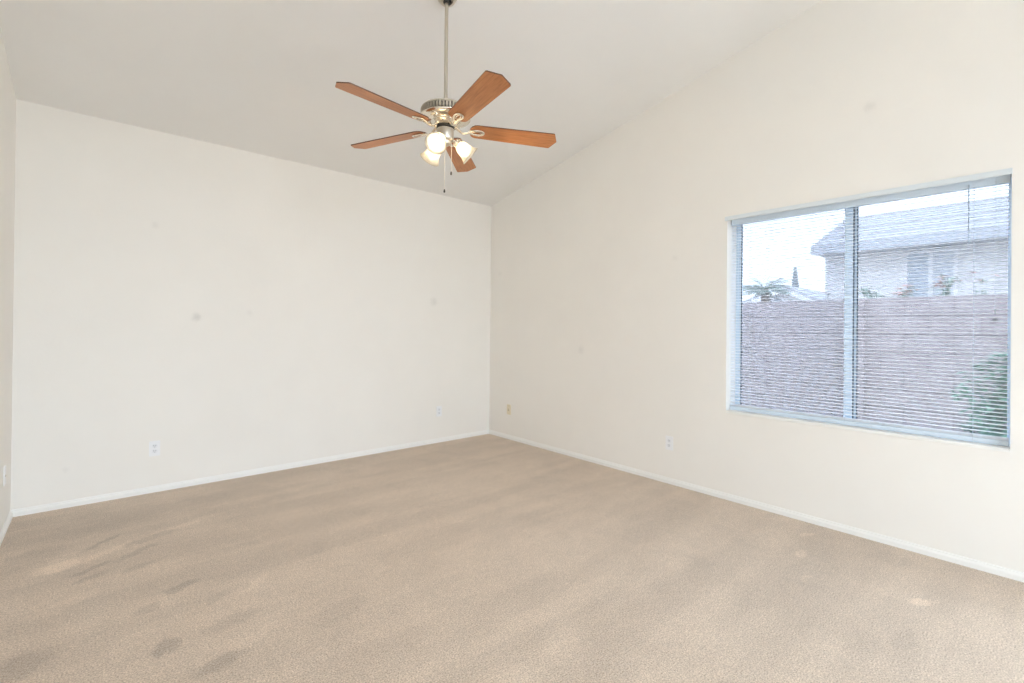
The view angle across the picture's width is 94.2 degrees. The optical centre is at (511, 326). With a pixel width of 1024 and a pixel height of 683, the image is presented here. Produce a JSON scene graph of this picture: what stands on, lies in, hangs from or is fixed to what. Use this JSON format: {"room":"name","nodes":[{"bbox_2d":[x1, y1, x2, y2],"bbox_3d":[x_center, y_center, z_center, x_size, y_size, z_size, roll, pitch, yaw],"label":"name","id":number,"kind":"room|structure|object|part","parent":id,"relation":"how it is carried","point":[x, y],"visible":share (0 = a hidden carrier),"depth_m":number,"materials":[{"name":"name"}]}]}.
{"room":"empty bedroom","nodes":[
{"label":"empty bedroom","id":0,"kind":"room"},
{"bbox_2d":[0,28,15,531],"bbox_3d":[-0.847,-0.890,0.191,0.220,4.298,7.600,1,0,-41],"label":"wall","id":1,"kind":"structure","parent":0,"point":[7,93],"depth_m":2.87,"materials":[{"name":"beige paint"}]},
{"bbox_2d":[3,465,5,486],"bbox_3d":[-3.066,0.900,2.880,0.009,0.114,0.068,1,0,-41],"label":"cable plate","id":2,"kind":"object","parent":1,"relation":"attached to","point":[4,468],"visible":1,"depth_m":2.86,"materials":[{"name":"white plastic"}]},
{"bbox_2d":[0,511,12,545],"bbox_3d":[-0.777,1.237,0.255,0.012,0.047,7.588,1,0,-41],"label":"baseboard","id":3,"kind":"structure","parent":1,"relation":"attached to","point":[4,529],"depth_m":2.90,"materials":[{"name":"white wood"}]},
{"bbox_2d":[11,99,490,509],"bbox_3d":[-1.839,-0.106,4.519,4.434,2.743,0.220,1,0,-41],"label":"wall","id":4,"kind":"structure","parent":0,"point":[233,310],"depth_m":3.90,"materials":[{"name":"beige paint"}]},
{"bbox_2d":[149,440,159,456],"bbox_3d":[-2.711,0.922,3.612,0.068,0.114,0.007,1,0,-41],"label":"wall outlet","id":5,"kind":"object","parent":4,"relation":"attached to","point":[154,446],"visible":1,"depth_m":3.61,"materials":[{"name":"white plastic"}]},
{"bbox_2d":[10,430,488,516],"bbox_3d":[-1.776,1.242,4.427,3.994,0.047,0.012,1,0,-41],"label":"baseboard","id":6,"kind":"structure","parent":4,"relation":"attached to","point":[140,491],"depth_m":3.87,"materials":[{"name":"white wood"}]},
{"bbox_2d":[436,406,441,416],"bbox_3d":[-0.807,0.934,5.274,0.068,0.114,0.007,1,0,-41],"label":"wall outlet","id":7,"kind":"object","parent":4,"relation":"attached to","point":[438,408],"visible":1,"depth_m":5.27,"materials":[{"name":"white plastic"}]},
{"bbox_2d":[0,0,820,205],"bbox_3d":[0.754,-2.315,1.582,4.434,1.795,8.040,1,0,-41],"label":"ceiling","id":8,"kind":"structure","parent":0,"point":[255,76],"depth_m":3.23,"materials":[{"name":"paint"}]},
{"bbox_2d":[335,0,555,192],"bbox_3d":[-0.390,-1.350,2.689,1.249,1.162,1.258,1,0,-41],"label":"ceiling fan","id":9,"kind":"object","parent":8,"relation":"hanging from","point":[445,115],"visible":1,"depth_m":2.68,"materials":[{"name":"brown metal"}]},
{"bbox_3d":[-0.649,-1.145,2.430,0.137,0.006,0.526,15,9,41],"label":"blade","id":10,"kind":"part","parent":9,"relation":"part of","materials":[{"name":"brown wood"}]},
{"bbox_3d":[-0.750,-1.133,2.892,0.526,0.006,0.137,-1,10,24],"label":"blade","id":11,"kind":"part","parent":9,"relation":"part of","materials":[{"name":"brown wood"}]},
{"bbox_3d":[-0.473,-1.012,2.814,0.122,0.128,0.130,1,0,-41],"label":"lamp shade","id":12,"kind":"part","parent":9,"relation":"part of","materials":[{"name":"white glass"}]},
{"bbox_3d":[-0.407,-1.012,2.599,0.127,0.128,0.121,1,0,-41],"label":"lamp shade","id":13,"kind":"part","parent":9,"relation":"part of","materials":[{"name":"white glass"}]},
{"bbox_3d":[-0.405,-1.028,2.622,0.072,0.074,0.065,1,0,-41],"label":"bulb","id":14,"kind":"part","parent":9,"relation":"part of","materials":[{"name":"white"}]},
{"bbox_3d":[-0.381,-1.270,2.731,0.276,0.067,0.276,1,0,-41],"label":"motor","id":15,"kind":"part","parent":9,"relation":"part of","materials":[{"name":"silver metal"}]},
{"bbox_3d":[-0.385,-0.912,2.717,0.004,0.258,0.004,1,0,-5],"label":"pull chain","id":16,"kind":"part","parent":9,"relation":"part of","materials":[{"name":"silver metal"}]},
{"bbox_3d":[-0.382,-1.176,2.731,0.286,0.056,0.286,1,0,-41],"label":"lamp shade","id":17,"kind":"part","parent":9,"relation":"part of","materials":[{"name":"silver metal"}]},
{"bbox_3d":[-0.321,-1.060,2.744,0.064,0.051,0.053,1,0,-41],"label":"lamp arm","id":18,"kind":"part","parent":9,"relation":"part of","materials":[{"name":"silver metal"}]},
{"bbox_3d":[-0.343,-1.122,3.130,0.137,0.006,0.526,-12,-4,5],"label":"blade","id":19,"kind":"part","parent":9,"relation":"part of","materials":[{"name":"brown wood"}]},
{"bbox_3d":[-0.256,-1.010,2.757,0.129,0.128,0.116,1,0,-41],"label":"lamp shade","id":20,"kind":"part","parent":9,"relation":"part of","materials":[{"name":"white glass"}]},
{"bbox_3d":[-0.179,-1.141,2.384,0.137,0.006,0.526,15,-8,-29],"label":"blade","id":21,"kind":"part","parent":9,"relation":"part of","materials":[{"name":"brown wood"}]},
{"bbox_3d":[0.010,-1.127,2.817,0.526,0.006,0.137,2,-14,-12],"label":"blade","id":22,"kind":"part","parent":9,"relation":"part of","materials":[{"name":"brown wood"}]},
{"bbox_2d":[0,434,1023,682],"bbox_3d":[0.718,1.340,1.568,4.434,0.120,8.040,1,0,-41],"label":"floor","id":23,"kind":"structure","parent":0,"point":[487,558],"depth_m":2.32,"materials":[{"name":"beige carpet"}]},
{"bbox_2d":[489,0,1023,571],"bbox_3d":[2.327,-0.848,2.962,0.220,4.298,7.600,1,0,-41],"label":"wall","id":24,"kind":"structure","parent":0,"point":[611,299],"depth_m":3.49,"materials":[{"name":"beige paint"}]},
{"bbox_2d":[507,404,510,414],"bbox_3d":[-0.039,0.949,5.468,0.012,0.114,0.068,1,0,-41],"label":"phone jack","id":25,"kind":"object","parent":24,"relation":"attached to","point":[508,405],"visible":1,"depth_m":5.46,"materials":[{"name":"beige plastic"}]},
{"bbox_2d":[665,436,672,450],"bbox_3d":[1.300,0.961,3.937,0.007,0.114,0.068,1,0,-41],"label":"wall outlet","id":26,"kind":"object","parent":24,"relation":"attached to","point":[669,440],"visible":1,"depth_m":3.93,"materials":[{"name":"white plastic"}]},
{"bbox_2d":[489,430,1023,582],"bbox_3d":[1.466,1.272,3.740,0.012,0.047,5.288,1,0,-41],"label":"baseboard","id":27,"kind":"structure","parent":24,"relation":"attached to","point":[946,556],"depth_m":3.16,"materials":[{"name":"white wood"}]},
{"bbox_2d":[726,409,1009,451],"bbox_3d":[2.156,0.641,3.080,0.163,0.018,1.480,1,0,-41],"label":"trim","id":28,"kind":"structure","parent":24,"relation":"attached to","point":[796,420],"depth_m":2.88,"materials":[{"name":"white"}]},
{"bbox_2d":[735,177,1011,443],"bbox_3d":[2.247,-0.087,3.156,0.060,1.460,1.484,1,0,-41],"label":"window","id":29,"kind":"structure","parent":24,"relation":"in","point":[782,317],"depth_m":3.05,"materials":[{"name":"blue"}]},
{"bbox_3d":[1.995,-0.088,3.424,0.004,1.416,0.671,1,0,-41],"label":"glass pane","id":30,"kind":"part","parent":29,"relation":"part of","materials":[{"name":"clear glass"}]},
{"bbox_3d":[2.003,-0.088,3.414,0.022,1.440,0.740,1,0,-41],"label":"sliding sash","id":31,"kind":"part","parent":29,"relation":"part of","materials":[{"name":"blue"}]},
{"bbox_2d":[725,168,1011,446],"bbox_3d":[2.129,-0.099,3.061,0.091,1.458,1.500,1,0,-41],"label":"window blind","id":32,"kind":"object","parent":29,"relation":"attached to","point":[998,177],"visible":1,"depth_m":2.91,"materials":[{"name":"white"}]},
{"bbox_3d":[1.766,-0.088,3.525,0.028,1.404,0.001,1,0,-41],"label":"ladder cord","id":33,"kind":"part","parent":32,"relation":"part of","materials":[{"name":"white fabric"}]},
{"bbox_3d":[2.156,-0.086,3.078,0.028,1.404,0.001,1,0,-41],"label":"ladder cord","id":34,"kind":"part","parent":32,"relation":"part of","materials":[{"name":"white fabric"}]},
{"bbox_3d":[2.150,0.616,3.075,0.026,0.028,1.468,1,0,-41],"label":"rail","id":35,"kind":"part","parent":32,"relation":"part of","materials":[{"name":"blue"}]},
{"bbox_3d":[2.163,-0.792,3.080,0.028,0.047,1.468,1,0,-41],"label":"head rail","id":36,"kind":"part","parent":32,"relation":"part of","materials":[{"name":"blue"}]},
{"bbox_3d":[2.549,-0.084,2.628,0.028,1.404,0.001,1,0,-41],"label":"ladder cord","id":37,"kind":"part","parent":32,"relation":"part of","materials":[{"name":"white fabric"}]},
{"bbox_3d":[2.594,-0.427,2.554,0.008,0.718,0.008,1,0,-41],"label":"lift cord","id":38,"kind":"part","parent":32,"relation":"part of","materials":[{"name":"white fabric"}]},
{"bbox_3d":[2.494,-0.086,2.893,0.024,1.440,0.738,1,0,-41],"label":"fixed sash","id":39,"kind":"part","parent":29,"relation":"part of","materials":[{"name":"blue"}]},
{"bbox_3d":[2.505,-0.086,2.881,0.004,1.416,0.688,1,0,-41],"label":"glass pane","id":40,"kind":"part","parent":29,"relation":"part of","materials":[{"name":"clear glass"}]}
]}

